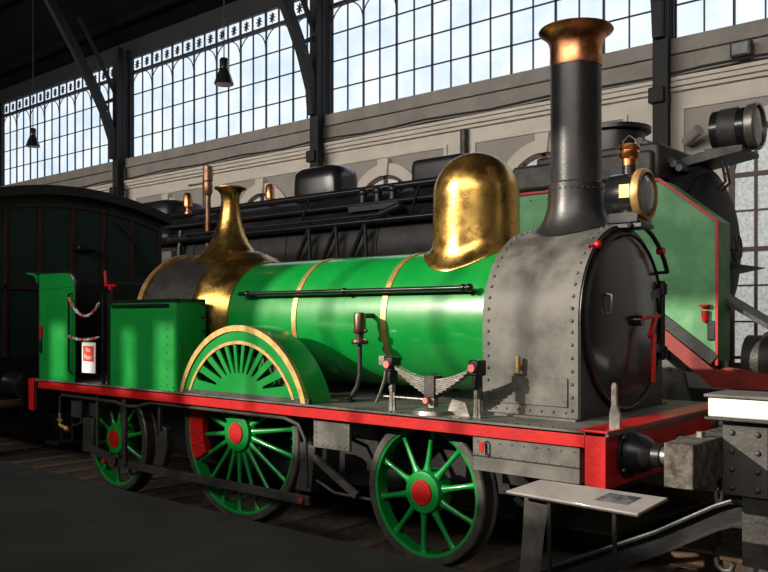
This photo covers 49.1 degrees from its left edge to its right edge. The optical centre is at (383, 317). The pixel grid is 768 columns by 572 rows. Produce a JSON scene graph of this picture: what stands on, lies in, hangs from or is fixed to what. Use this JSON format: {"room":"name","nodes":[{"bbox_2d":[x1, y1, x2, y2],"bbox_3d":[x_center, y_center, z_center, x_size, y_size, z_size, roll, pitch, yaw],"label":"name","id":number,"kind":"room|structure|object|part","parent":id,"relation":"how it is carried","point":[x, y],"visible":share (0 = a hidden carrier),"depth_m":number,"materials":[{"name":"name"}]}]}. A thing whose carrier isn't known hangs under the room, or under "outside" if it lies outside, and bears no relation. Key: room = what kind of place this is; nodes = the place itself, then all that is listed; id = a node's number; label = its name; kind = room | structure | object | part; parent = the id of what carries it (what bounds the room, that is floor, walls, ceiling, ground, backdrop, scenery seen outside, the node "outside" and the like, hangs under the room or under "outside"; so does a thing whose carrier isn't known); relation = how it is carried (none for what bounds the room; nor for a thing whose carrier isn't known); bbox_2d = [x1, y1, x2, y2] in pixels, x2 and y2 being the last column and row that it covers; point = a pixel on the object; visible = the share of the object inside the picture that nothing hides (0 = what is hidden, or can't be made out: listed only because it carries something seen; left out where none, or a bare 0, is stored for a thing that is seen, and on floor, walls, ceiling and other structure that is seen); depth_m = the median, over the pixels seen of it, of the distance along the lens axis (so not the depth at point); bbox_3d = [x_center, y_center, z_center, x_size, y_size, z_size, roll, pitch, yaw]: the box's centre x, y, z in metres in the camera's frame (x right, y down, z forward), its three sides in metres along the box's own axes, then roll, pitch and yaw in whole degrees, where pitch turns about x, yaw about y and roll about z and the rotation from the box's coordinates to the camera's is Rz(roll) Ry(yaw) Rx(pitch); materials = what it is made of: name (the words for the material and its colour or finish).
{"room":"museum","nodes":[
{"label":"museum","id":0,"kind":"room"},
{"bbox_2d":[0,104,0,185],"bbox_3d":[-20.948,-7.530,40.596,11.420,3.800,0.450,0,0,40],"label":"wall","id":1,"kind":"structure","parent":0,"point":[0,104],"depth_m":36.73,"materials":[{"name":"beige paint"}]},
{"bbox_2d":[0,0,236,89],"bbox_3d":[-12.614,-13.725,16.027,56.800,8.310,27.200,0,0,40],"label":"ceiling","id":2,"kind":"structure","parent":0,"point":[27,27],"depth_m":30.57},
{"bbox_2d":[26,128,39,147],"bbox_3d":[-11.786,-8.790,28.206,0.460,6.080,0.460,0,0,40],"label":"pendant lamp","id":3,"kind":"object","parent":2,"relation":"hanging from","point":[32,142],"visible":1,"depth_m":28.10,"materials":[{"name":"black metal"}]},
{"bbox_3d":[-11.786,-5.940,28.206,0.460,0.380,0.460,0,0,40],"label":"lamp shade","id":4,"kind":"part","parent":3,"relation":"part of","materials":[{"name":"black paint"}]},
{"bbox_2d":[0,0,182,74],"bbox_3d":[-7.940,-13.280,21.504,56.000,6.240,10.140,0,0,40],"label":"trim","id":5,"kind":"structure","parent":2,"relation":"attached to","point":[160,4],"depth_m":30.05,"materials":[{"name":"black metal"}]},
{"bbox_2d":[214,0,233,86],"bbox_3d":[-3.738,-9.030,19.627,0.460,7.160,0.460,0,0,40],"label":"pendant lamp","id":6,"kind":"object","parent":2,"relation":"hanging from","point":[223,78],"visible":1,"depth_m":19.54,"materials":[{"name":"black metal"}]},
{"bbox_3d":[-3.738,-5.640,19.627,0.460,0.380,0.460,0,0,40],"label":"lamp shade","id":7,"kind":"part","parent":6,"relation":"part of","materials":[{"name":"black paint"}]},
{"bbox_3d":[-3.738,-9.330,19.627,0.028,6.560,0.024,0,0,40],"label":"cord","id":8,"kind":"part","parent":6,"relation":"part of","materials":[{"name":"black plastic"}]},
{"bbox_2d":[0,0,292,103],"bbox_3d":[-3.979,-9.890,26.143,56.000,1.080,0.600,0,0,40],"label":"roof beam","id":9,"kind":"structure","parent":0,"point":[239,9],"depth_m":29.15,"materials":[{"name":"metal"}]},
{"bbox_2d":[0,461,466,571],"bbox_3d":[-16.432,2.140,11.555,56.000,0.460,14.240,0,0,40],"label":"platform","id":10,"kind":"object","parent":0,"point":[50,522],"depth_m":7.24,"materials":[{"name":"concrete"}]},
{"bbox_2d":[506,480,667,571],"bbox_3d":[1.106,1.438,4.711,0.905,0.944,0.265,0,0,40],"label":"information board","id":11,"kind":"object","parent":10,"relation":"on","point":[539,495],"visible":1,"depth_m":4.79,"materials":[{"name":"metal"}]},
{"bbox_3d":[0.947,1.478,4.806,0.020,0.865,0.020,0,0,40],"label":"leg","id":12,"kind":"part","parent":11,"relation":"part of","materials":[{"name":"black paint"}]},
{"bbox_3d":[1.107,0.996,4.708,0.888,0.061,0.260,0,0,40],"label":"board panel","id":13,"kind":"part","parent":11,"relation":"part of","materials":[{"name":"white plastic"}]},
{"bbox_3d":[1.107,1.005,4.709,0.901,0.056,0.263,0,0,40],"label":"board frame","id":14,"kind":"part","parent":11,"relation":"part of","materials":[{"name":"metal"}]},
{"bbox_3d":[1.234,1.478,4.495,0.020,0.865,0.020,0,0,40],"label":"leg","id":15,"kind":"part","parent":11,"relation":"part of","materials":[{"name":"black paint"}]},
{"bbox_2d":[594,493,641,504],"bbox_3d":[1.274,0.986,4.584,0.229,0.026,0.126,0,0,40],"label":"picture","id":16,"kind":"object","parent":11,"relation":"on","point":[601,498],"depth_m":4.58},
{"bbox_2d":[0,0,674,185],"bbox_3d":[-5.399,-7.530,27.322,30.270,3.800,0.450,0,0,40],"label":"piers","id":17,"kind":"object","parent":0,"point":[128,78],"visible":0.26,"depth_m":23.86,"materials":[{"name":"paint"}]},
{"bbox_2d":[0,404,741,571],"bbox_3d":[-7.992,2.255,21.443,56.000,0.230,11.760,0,0,40],"label":"ties","id":18,"kind":"structure","parent":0,"point":[589,519],"depth_m":9.15,"materials":[{"name":"brown wood"}]},
{"bbox_2d":[0,437,18,441],"bbox_3d":[-6.938,2.180,14.383,0.240,0.120,2.330,0,0,40],"label":"sleeper","id":19,"kind":"object","parent":18,"relation":"on","point":[10,438],"visible":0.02,"depth_m":14.74,"materials":[{"name":"brown wood"}]},
{"bbox_2d":[0,441,38,446],"bbox_3d":[-6.468,2.180,13.982,0.240,0.120,2.330,0,0,41],"label":"sleeper","id":20,"kind":"object","parent":18,"relation":"on","point":[21,442],"visible":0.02,"depth_m":14.19,"materials":[{"name":"brown wood"}]},
{"bbox_2d":[0,444,55,452],"bbox_3d":[-5.984,2.180,13.569,0.240,0.120,2.330,0,0,41],"label":"sleeper","id":21,"kind":"object","parent":18,"relation":"on","point":[45,445],"visible":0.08,"depth_m":13.65,"materials":[{"name":"brown wood"}]},
{"bbox_2d":[0,448,74,459],"bbox_3d":[-5.516,2.180,13.169,0.240,0.120,2.330,0,0,41],"label":"sleeper","id":22,"kind":"object","parent":18,"relation":"on","point":[61,449],"visible":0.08,"depth_m":13.14,"materials":[{"name":"brown wood"}]},
{"bbox_2d":[10,452,90,463],"bbox_3d":[-5.066,2.180,12.786,0.240,0.120,2.330,0,0,41],"label":"sleeper","id":23,"kind":"object","parent":18,"relation":"on","point":[79,453],"visible":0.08,"depth_m":12.75,"materials":[{"name":"brown wood"}]},
{"bbox_2d":[30,458,92,468],"bbox_3d":[-4.590,2.180,12.379,0.240,0.120,2.330,0,0,40],"label":"sleeper","id":24,"kind":"object","parent":18,"relation":"on","point":[45,466],"visible":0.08,"depth_m":12.24,"materials":[{"name":"brown wood"}]},
{"bbox_2d":[44,0,124,196],"bbox_3d":[-10.555,-4.863,28.651,0.380,14.006,3.723,0,0,40],"label":"column","id":25,"kind":"structure","parent":18,"relation":"on","point":[114,129],"depth_m":29.57,"materials":[{"name":"black metal"}]},
{"bbox_2d":[52,460,139,474],"bbox_3d":[-4.122,2.180,11.979,0.240,0.120,2.330,0,0,40],"label":"sleeper","id":26,"kind":"object","parent":18,"relation":"on","point":[87,468],"visible":0.03,"depth_m":11.73,"materials":[{"name":"brown wood"}]},
{"bbox_2d":[74,465,166,480],"bbox_3d":[-3.636,2.180,11.565,0.240,0.120,2.330,0,0,41],"label":"sleeper","id":27,"kind":"object","parent":18,"relation":"on","point":[122,472],"visible":0.04,"depth_m":11.31,"materials":[{"name":"brown wood"}]},
{"bbox_2d":[99,470,192,484],"bbox_3d":[-3.168,2.180,11.165,0.240,0.120,2.330,0,0,41],"label":"sleeper","id":28,"kind":"object","parent":18,"relation":"on","point":[154,476],"visible":0.02,"depth_m":11.19,"materials":[{"name":"brown wood"}]},
{"bbox_2d":[136,477,218,492],"bbox_3d":[-2.711,2.180,10.775,0.240,0.120,2.330,0,0,41],"label":"sleeper","id":29,"kind":"object","parent":18,"relation":"on","point":[179,482],"visible":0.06,"depth_m":10.63,"materials":[{"name":"brown wood"}]},
{"bbox_2d":[158,481,248,499],"bbox_3d":[-2.220,2.180,10.356,0.240,0.120,2.330,0,0,41],"label":"sleeper","id":30,"kind":"object","parent":18,"relation":"on","point":[195,492],"visible":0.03,"depth_m":10.09,"materials":[{"name":"brown wood"}]},
{"bbox_2d":[188,488,279,507],"bbox_3d":[-1.760,2.180,9.963,0.240,0.120,2.330,0,0,40],"label":"sleeper","id":31,"kind":"object","parent":18,"relation":"on","point":[203,504],"visible":0.04,"depth_m":9.79,"materials":[{"name":"brown wood"}]},
{"bbox_2d":[0,460,469,571],"bbox_3d":[-10.967,2.045,16.416,42.000,0.150,0.140,0,0,40],"label":"rail","id":32,"kind":"object","parent":18,"relation":"on","point":[0,460],"visible":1,"depth_m":8.03,"materials":[{"name":"grey metal"}]},
{"bbox_2d":[0,185,171,437],"bbox_3d":[-7.965,0.055,15.017,10.585,3.830,3.200,0,0,40],"label":"carriage","id":33,"kind":"object","parent":32,"relation":"on","point":[44,228],"visible":0.5,"depth_m":11.79,"materials":[{"name":"black paint"}]},
{"bbox_3d":[-5.084,-0.484,11.278,0.022,2.009,0.044,0,0,40],"label":"moulding","id":34,"kind":"part","parent":33,"relation":"part of","materials":[{"name":"wood"}]},
{"bbox_3d":[-4.946,-0.415,11.440,0.022,0.050,1.480,0,0,40],"label":"moulding","id":35,"kind":"part","parent":33,"relation":"part of","materials":[{"name":"wood"}]},
{"bbox_3d":[-4.449,0.595,12.015,0.070,0.150,3.000,0,0,40],"label":"sill","id":36,"kind":"part","parent":33,"relation":"part of","materials":[{"name":"black paint"}]},
{"bbox_3d":[-4.768,-0.522,11.649,0.022,2.085,0.044,0,0,40],"label":"moulding","id":37,"kind":"part","parent":33,"relation":"part of","materials":[{"name":"wood"}]},
{"bbox_3d":[-4.451,-0.535,12.019,0.022,2.110,0.044,0,0,40],"label":"moulding","id":38,"kind":"part","parent":33,"relation":"part of","materials":[{"name":"wood"}]},
{"bbox_3d":[-4.451,-1.470,12.018,0.024,0.280,3.000,0,0,40],"label":"moulding","id":39,"kind":"part","parent":33,"relation":"part of","materials":[{"name":"wood"}]},
{"bbox_3d":[-4.135,-0.522,12.389,0.022,2.085,0.044,0,0,40],"label":"moulding","id":40,"kind":"part","parent":33,"relation":"part of","materials":[{"name":"wood"}]},
{"bbox_3d":[-3.819,-0.484,12.760,0.022,2.009,0.044,0,0,40],"label":"moulding","id":41,"kind":"part","parent":33,"relation":"part of","materials":[{"name":"wood"}]},
{"bbox_3d":[-3.503,-0.421,13.130,0.022,1.882,0.044,0,0,40],"label":"moulding","id":42,"kind":"part","parent":33,"relation":"part of","materials":[{"name":"wood"}]},
{"bbox_2d":[26,17,722,566],"bbox_3d":[-0.635,-0.179,8.759,8.300,4.355,2.496,0,0,40],"label":"steam locomotive","id":43,"kind":"object","parent":32,"relation":"on","point":[489,361],"visible":0.99,"depth_m":7.14,"materials":[{"name":"green paint"}]},
{"bbox_3d":[-3.615,0.179,9.701,0.070,0.944,0.058,0,0,40],"label":"grab rail","id":44,"kind":"part","parent":43,"relation":"part of","materials":[{"name":"metal"}]},
{"bbox_2d":[68,297,99,317],"bbox_3d":[-3.386,-0.125,9.465,0.669,0.240,0.038,0,0,40],"label":"chain","id":45,"kind":"object","parent":43,"relation":"attached to","point":[70,301],"visible":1,"depth_m":9.46,"materials":[{"name":"white"}]},
{"bbox_2d":[68,335,99,340],"bbox_3d":[-3.390,0.229,9.468,0.678,0.070,0.038,0,0,40],"label":"chain","id":46,"kind":"object","parent":43,"relation":"attached to","point":[69,336],"visible":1,"depth_m":9.44,"materials":[{"name":"white"}]},
{"bbox_2d":[82,342,95,373],"bbox_3d":[-3.273,0.440,9.304,0.280,0.340,0.014,0,0,40],"label":"warning sign","id":47,"kind":"object","parent":46,"relation":"hanging from","point":[88,348],"visible":1,"depth_m":9.29,"materials":[{"name":"white"}]},
{"bbox_3d":[-3.274,0.395,9.302,0.220,0.170,0.003,0,0,40],"label":"red panel","id":48,"kind":"part","parent":47,"relation":"part of","materials":[{"name":"red"}]},
{"bbox_3d":[-3.472,1.205,9.748,0.620,0.670,0.060,0,0,40],"label":"hanger plate","id":49,"kind":"part","parent":43,"relation":"part of","materials":[{"name":"metal"}]},
{"bbox_3d":[-3.141,1.520,9.374,0.566,0.188,0.030,0,0,40],"label":"brake lever","id":50,"kind":"part","parent":43,"relation":"part of","materials":[{"name":"metal"}]},
{"bbox_3d":[-3.059,-0.421,9.383,0.238,0.222,0.056,0,0,40],"label":"brake handle","id":51,"kind":"part","parent":43,"relation":"part of","materials":[{"name":"red paint"}]},
{"bbox_3d":[-2.600,-0.135,8.868,1.054,0.024,0.047,0,0,40],"label":"bunker rail","id":52,"kind":"part","parent":43,"relation":"part of","materials":[{"name":"metal"}]},
{"bbox_3d":[-1.868,1.590,8.339,3.230,0.080,0.040,0,0,40],"label":"brake rod","id":53,"kind":"part","parent":43,"relation":"part of","materials":[{"name":"metal"}]},
{"bbox_3d":[-1.347,0.461,7.771,1.503,0.498,0.009,0,0,40],"label":"moulding","id":54,"kind":"part","parent":43,"relation":"part of","materials":[{"name":"gold metal"}]},
{"bbox_3d":[-1.339,0.401,7.780,1.792,0.670,0.044,0,0,40],"label":"rim moulding","id":55,"kind":"part","parent":43,"relation":"part of","materials":[{"name":"gold metal"}]},
{"bbox_3d":[-0.440,0.974,7.109,0.420,0.272,0.037,0,0,40],"label":"plate","id":56,"kind":"part","parent":43,"relation":"part of","materials":[{"name":"metal"}]},
{"bbox_3d":[-1.087,1.145,8.330,7.330,0.750,0.030,0,0,40],"label":"frame plate","id":57,"kind":"part","parent":43,"relation":"part of","materials":[{"name":"black paint"}]},
{"bbox_3d":[-0.384,-0.245,7.678,2.886,0.066,0.070,0,0,40],"label":"handrail","id":58,"kind":"part","parent":43,"relation":"part of","materials":[{"name":"black metal"}]},
{"bbox_3d":[-0.034,0.528,7.185,0.162,0.416,0.084,0,0,40],"label":"lever","id":59,"kind":"part","parent":43,"relation":"part of","materials":[{"name":"metal"}]},
{"bbox_3d":[0.191,0.635,6.661,0.500,0.018,0.018,0,0,40],"label":"tie rod","id":60,"kind":"part","parent":43,"relation":"part of","materials":[{"name":"metal"}]},
{"bbox_3d":[0.381,0.713,6.499,0.320,0.055,0.320,0,0,40],"label":"spring seat","id":61,"kind":"part","parent":43,"relation":"part of","materials":[{"name":"metal"}]},
{"bbox_3d":[0.381,0.670,6.499,0.060,0.140,0.060,0,0,40],"label":"spring post","id":62,"kind":"part","parent":43,"relation":"part of","materials":[{"name":"metal"}]},
{"bbox_3d":[0.728,0.930,6.005,0.016,0.104,0.042,0,0,40],"label":"latch handle","id":63,"kind":"part","parent":43,"relation":"part of","materials":[{"name":"metal"}]},
{"bbox_2d":[515,357,522,372],"bbox_3d":[1.012,0.350,6.315,0.040,0.120,0.060,0,0,40],"label":"tap","id":64,"kind":"object","parent":43,"relation":"on","point":[518,360],"depth_m":6.30,"materials":[{"name":"gold metal"}]},
{"bbox_3d":[1.064,0.978,5.937,0.850,0.245,0.308,0,0,40],"label":"cylinder casing","id":65,"kind":"part","parent":43,"relation":"part of","materials":[{"name":"metal"}]},
{"bbox_3d":[1.084,0.545,6.298,0.650,0.210,0.012,0,0,40],"label":"wash plate","id":66,"kind":"part","parent":43,"relation":"part of","materials":[{"name":"metal"}]},
{"bbox_3d":[1.552,-0.540,6.172,0.122,0.059,0.062,0,0,-37],"label":"red knob","id":67,"kind":"part","parent":43,"relation":"part of","materials":[{"name":"paint"}]},
{"bbox_3d":[1.668,-0.105,6.215,0.058,0.172,0.022,0,0,40],"label":"grab handle","id":68,"kind":"part","parent":43,"relation":"part of","materials":[{"name":"metal"}]},
{"bbox_2d":[609,382,620,427],"bbox_3d":[1.538,0.585,5.591,0.080,0.310,0.022,0,0,40],"label":"bracket","id":69,"kind":"object","parent":43,"relation":"on","point":[614,414],"depth_m":5.58,"materials":[{"name":"metal"}]},
{"bbox_3d":[1.926,0.020,6.573,0.090,1.330,1.330,0,0,40],"label":"smokebox door","id":70,"kind":"part","parent":43,"relation":"part of","materials":[{"name":"black paint"}]},
{"bbox_3d":[1.836,-0.970,6.417,0.080,0.100,0.011,0,0,40],"label":"brass plate","id":71,"kind":"part","parent":43,"relation":"part of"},
{"bbox_3d":[1.921,-1.357,6.578,0.130,0.156,0.012,0,0,40],"label":"lamp handle","id":72,"kind":"part","parent":43,"relation":"part of","materials":[{"name":"metal"}]},
{"bbox_2d":[618,143,640,165],"bbox_3d":[1.921,-1.278,6.578,0.170,0.175,0.170,0,0,40],"label":"vent","id":73,"kind":"object","parent":43,"relation":"attached to","point":[629,153],"depth_m":6.52,"materials":[{"name":"orange metal"}]},
{"bbox_2d":[608,211,651,224],"bbox_3d":[1.925,-0.775,6.575,0.250,0.090,0.260,0,0,40],"label":"bracket","id":74,"kind":"object","parent":43,"relation":"on","point":[614,217],"depth_m":6.47,"materials":[{"name":"grey metal"}]},
{"bbox_2d":[610,222,653,230],"bbox_3d":[1.936,-0.713,6.565,0.260,0.035,0.240,0,0,40],"label":"bracket","id":75,"kind":"object","parent":43,"relation":"attached to","point":[620,226],"depth_m":6.49,"materials":[{"name":"black metal"}]},
{"bbox_3d":[2.121,-0.559,6.718,0.038,0.378,0.770,0,0,40],"label":"curved rail","id":76,"kind":"part","parent":43,"relation":"part of","materials":[{"name":"black metal"}]},
{"bbox_3d":[2.107,0.228,6.577,0.060,0.546,0.301,0,0,40],"label":"door handle","id":77,"kind":"part","parent":43,"relation":"part of","materials":[{"name":"red paint"}]},
{"bbox_2d":[245,494,320,508],"bbox_3d":[-1.284,2.180,9.557,0.240,0.120,2.330,0,0,41],"label":"sleeper","id":78,"kind":"object","parent":18,"relation":"on","point":[313,497],"visible":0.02,"depth_m":9.55,"materials":[{"name":"brown wood"}]},
{"bbox_2d":[277,0,323,167],"bbox_3d":[-2.965,-4.863,22.172,0.380,14.006,3.723,0,0,40],"label":"column","id":79,"kind":"structure","parent":18,"relation":"on","point":[311,65],"depth_m":23.23,"materials":[{"name":"black metal"}]},
{"bbox_2d":[264,502,359,525],"bbox_3d":[-0.802,2.180,9.146,0.240,0.120,2.330,0,0,40],"label":"sleeper","id":80,"kind":"object","parent":18,"relation":"on","point":[295,517],"visible":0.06,"depth_m":9.11,"materials":[{"name":"brown wood"}]},
{"bbox_2d":[302,512,400,535],"bbox_3d":[-0.347,2.180,8.758,0.240,0.120,2.330,0,0,40],"label":"sleeper","id":81,"kind":"object","parent":18,"relation":"on","point":[369,517],"visible":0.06,"depth_m":8.62,"materials":[{"name":"brown wood"}]},
{"bbox_2d":[0,399,727,503],"bbox_3d":[-8.143,2.045,19.725,42.000,0.150,0.140,0,0,40],"label":"rail","id":82,"kind":"object","parent":18,"relation":"on","point":[698,495],"visible":0.02,"depth_m":9.90,"materials":[{"name":"metal"}]},
{"bbox_2d":[0,425,741,571],"bbox_3d":[-9.818,2.045,17.763,42.000,0.150,0.140,0,0,40],"label":"rail","id":83,"kind":"object","parent":18,"relation":"on","point":[683,557],"visible":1,"depth_m":8.58,"materials":[{"name":"grey metal"}]},
{"bbox_2d":[348,518,446,546],"bbox_3d":[0.133,2.180,8.348,0.240,0.120,2.330,0,0,40],"label":"sleeper","id":84,"kind":"object","parent":18,"relation":"on","point":[378,538],"visible":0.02,"depth_m":8.22,"materials":[{"name":"brown wood"}]},
{"bbox_2d":[399,531,498,555],"bbox_3d":[0.610,2.180,7.940,0.240,0.120,2.330,0,0,41],"label":"sleeper","id":85,"kind":"object","parent":18,"relation":"on","point":[441,545],"visible":0.04,"depth_m":7.90,"materials":[{"name":"brown wood"}]},
{"bbox_2d":[455,541,555,571],"bbox_3d":[1.089,2.180,7.531,0.240,0.120,2.330,0,0,41],"label":"sleeper","id":86,"kind":"object","parent":18,"relation":"on","point":[494,560],"visible":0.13,"depth_m":7.37,"materials":[{"name":"brown wood"}]},
{"bbox_2d":[635,562,680,571],"bbox_3d":[2.007,2.180,6.747,0.240,0.120,2.330,0,0,40],"label":"sleeper","id":87,"kind":"object","parent":18,"relation":"on","point":[652,567],"visible":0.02,"depth_m":7.11,"materials":[{"name":"brown wood"}]},
{"bbox_2d":[648,0,670,359],"bbox_3d":[4.542,-4.863,15.764,0.380,14.006,3.723,0,0,40],"label":"column","id":88,"kind":"structure","parent":18,"relation":"on","point":[659,94],"depth_m":16.87,"materials":[{"name":"black metal"}]},
{"bbox_3d":[2.969,2.180,5.926,0.240,0.120,2.330,0,0,40],"label":"sleeper","id":89,"kind":"object","parent":18,"relation":"on","visible":0},
{"bbox_2d":[540,389,767,571],"bbox_3d":[2.307,1.310,6.235,2.026,1.660,2.520,0,0,40],"label":"buffer stop","id":90,"kind":"object","parent":89,"relation":"on","point":[736,452],"visible":0.99,"depth_m":5.30,"materials":[{"name":"metal"}]},
{"bbox_3d":[2.406,0.490,5.283,0.640,0.020,0.420,0,0,40],"label":"cap lid","id":91,"kind":"part","parent":90,"relation":"part of","materials":[{"name":"metal"}]},
{"bbox_3d":[2.261,0.885,5.263,0.275,0.470,0.039,0,0,40],"label":"gusset plate","id":92,"kind":"part","parent":90,"relation":"part of","materials":[{"name":"grey paint"}]},
{"bbox_3d":[2.382,1.395,5.316,0.160,1.490,0.200,0,0,40],"label":"post","id":93,"kind":"part","parent":90,"relation":"part of","materials":[{"name":"metal"}]},
{"bbox_2d":[124,76,767,367],"bbox_3d":[-3.979,-1.665,26.143,56.000,8.070,0.600,0,0,40],"label":"wall","id":94,"kind":"structure","parent":0,"point":[637,110],"depth_m":20.28,"materials":[{"name":"beige paint"}]},
{"bbox_2d":[2,65,112,184],"bbox_3d":[-13.022,-7.565,33.678,9.625,3.730,0.160,0,0,40],"label":"window","id":95,"kind":"structure","parent":94,"relation":"in","point":[65,116],"depth_m":33.93,"materials":[{"name":"grey"}]},
{"bbox_2d":[135,185,202,205],"bbox_3d":[-7.357,-1.180,28.501,3.960,6.300,0.200,0,0,40],"label":"trim","id":96,"kind":"structure","parent":94,"relation":"attached to","point":[167,196],"depth_m":28.39,"materials":[{"name":"beige paint"}]},
{"bbox_2d":[131,0,309,156],"bbox_3d":[-5.424,-7.565,27.192,9.605,3.730,0.160,0,0,40],"label":"window","id":97,"kind":"structure","parent":94,"relation":"in","point":[177,102],"depth_m":27.20,"materials":[{"name":"grey"}]},
{"bbox_2d":[248,193,266,201],"bbox_3d":[-3.677,-0.915,25.419,2.000,5.730,0.090,0,0,40],"label":"window","id":98,"kind":"structure","parent":94,"relation":"in","point":[258,197],"depth_m":25.53,"materials":[{"name":"grey"}]},
{"bbox_2d":[221,167,309,203],"bbox_3d":[-3.706,-1.180,25.384,3.960,6.300,0.200,0,0,40],"label":"trim","id":99,"kind":"structure","parent":94,"relation":"attached to","point":[260,184],"depth_m":25.32,"materials":[{"name":"beige paint"}]},
{"bbox_2d":[0,18,767,187],"bbox_3d":[-4.226,-5.325,25.854,56.000,0.750,0.160,0,0,40],"label":"trim","id":100,"kind":"structure","parent":94,"relation":"attached to","point":[711,46],"depth_m":21.16,"materials":[{"name":"grey stone"}]},
{"bbox_2d":[367,175,401,185],"bbox_3d":[0.050,-0.915,22.237,2.000,5.730,0.090,0,0,40],"label":"window","id":101,"kind":"structure","parent":94,"relation":"in","point":[384,179],"depth_m":22.21,"materials":[{"name":"white glass"}]},
{"bbox_2d":[332,144,447,186],"bbox_3d":[0.020,-1.180,22.203,3.960,6.300,0.200,0,0,40],"label":"trim","id":102,"kind":"structure","parent":94,"relation":"attached to","point":[385,167],"depth_m":22.08,"materials":[{"name":"beige paint"}]},
{"bbox_2d":[87,59,767,192],"bbox_3d":[-4.252,-4.760,25.824,56.000,0.260,0.240,0,0,40],"label":"trim","id":103,"kind":"structure","parent":94,"relation":"attached to","point":[756,69],"depth_m":20.54,"materials":[{"name":"beige paint"}]},
{"bbox_2d":[80,53,767,187],"bbox_3d":[-4.349,-4.960,25.709,54.002,0.108,0.056,0,0,40],"label":"cable","id":104,"kind":"object","parent":103,"relation":"on","point":[762,54],"visible":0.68,"depth_m":20.61,"materials":[{"name":"black plastic"}]},
{"bbox_2d":[460,129,467,153],"bbox_3d":[1.960,-1.320,20.547,0.200,6.580,0.195,0,0,40],"label":"drainpipe","id":105,"kind":"object","parent":94,"relation":"attached to","point":[463,132],"visible":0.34,"depth_m":20.46,"materials":[{"name":"metal"}]},
{"bbox_2d":[330,0,651,112],"bbox_3d":[2.125,-7.565,20.748,9.495,3.730,0.160,0,0,40],"label":"window","id":106,"kind":"structure","parent":94,"relation":"in","point":[383,50],"depth_m":21.33,"materials":[{"name":"grey"}]},
{"bbox_2d":[518,152,549,166],"bbox_3d":[3.662,-0.915,19.153,2.000,5.730,0.090,0,0,40],"label":"door","id":107,"kind":"structure","parent":94,"relation":"in","point":[532,160],"depth_m":19.33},
{"bbox_2d":[476,119,622,162],"bbox_3d":[3.692,-1.140,19.187,3.800,6.220,0.020,0,0,40],"label":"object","id":108,"kind":"structure","parent":94,"relation":"attached to","point":[504,149],"depth_m":19.87,"materials":[{"name":"beige paint"}]},
{"bbox_2d":[473,114,627,170],"bbox_3d":[3.633,-1.180,19.119,3.960,6.300,0.200,0,0,40],"label":"trim","id":109,"kind":"structure","parent":94,"relation":"attached to","point":[541,144],"depth_m":19.33,"materials":[{"name":"beige paint"}]},
{"bbox_2d":[681,125,703,147],"bbox_3d":[6.106,-3.609,16.708,0.325,0.363,0.664,0,0,0],"label":"floodlight","id":110,"kind":"object","parent":94,"relation":"attached to","point":[696,131],"visible":1,"depth_m":16.52,"materials":[{"name":"grey metal"}]},
{"bbox_2d":[675,0,767,37],"bbox_3d":[9.624,-7.565,14.347,9.475,3.730,0.160,0,0,40],"label":"window","id":111,"kind":"structure","parent":94,"relation":"in","point":[691,16],"depth_m":16.96,"materials":[{"name":"grey"}]},
{"bbox_2d":[680,91,767,371],"bbox_3d":[7.570,-1.140,15.876,3.800,6.220,0.020,0,0,40],"label":"trim","id":112,"kind":"structure","parent":94,"relation":"attached to","point":[700,116],"depth_m":16.86,"materials":[{"name":"beige paint"}]},
{"bbox_2d":[730,39,753,58],"bbox_3d":[6.903,-5.160,16.173,0.400,0.300,0.335,0,0,40],"label":"floodlight","id":113,"kind":"object","parent":94,"relation":"attached to","point":[743,48],"visible":1,"depth_m":16.04,"materials":[{"name":"metal"}]},
{"bbox_2d":[729,122,767,368],"bbox_3d":[7.541,-0.915,15.842,2.000,5.730,0.090,0,0,40],"label":"window","id":114,"kind":"structure","parent":94,"relation":"in","point":[748,188],"depth_m":16.25,"materials":[{"name":"white glass"}]},
{"bbox_3d":[-6.994,2.045,21.071,42.000,0.150,0.140,0,0,40],"label":"rail","id":115,"kind":"object","parent":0,"visible":0},
{"bbox_2d":[143,102,767,401],"bbox_3d":[-1.726,-0.410,15.445,19.361,4.760,3.058,0,0,40],"label":"steam locomotive","id":116,"kind":"object","parent":115,"relation":"on","point":[327,216],"visible":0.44,"depth_m":10.31,"materials":[{"name":"black paint"}]},
{"bbox_3d":[-4.991,-0.940,16.640,2.800,0.620,0.130,0,0,40],"label":"cab panel","id":117,"kind":"part","parent":116,"relation":"part of","materials":[{"name":"grey metal"}]},
{"bbox_3d":[2.444,-0.547,10.286,3.360,2.026,0.420,0,0,40],"label":"tank","id":118,"kind":"part","parent":116,"relation":"part of","materials":[{"name":"metal"}]},
{"bbox_3d":[4.150,-0.850,10.395,0.215,1.900,1.900,0,0,40],"label":"smokebox door","id":119,"kind":"part","parent":116,"relation":"part of","materials":[{"name":"black paint"}]},
{"bbox_2d":[681,144,758,169],"bbox_3d":[4.072,-1.955,10.461,0.950,0.250,0.640,0,0,40],"label":"shelf","id":120,"kind":"object","parent":116,"relation":"attached to","point":[730,154],"depth_m":10.23,"materials":[{"name":"metal"}]},
{"bbox_2d":[730,263,764,275],"bbox_3d":[3.945,-0.560,9.781,0.800,0.260,0.600,0,0,40],"label":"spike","id":121,"kind":"object","parent":116,"relation":"attached to","point":[735,269],"depth_m":9.54,"materials":[{"name":"black paint"}]}
]}

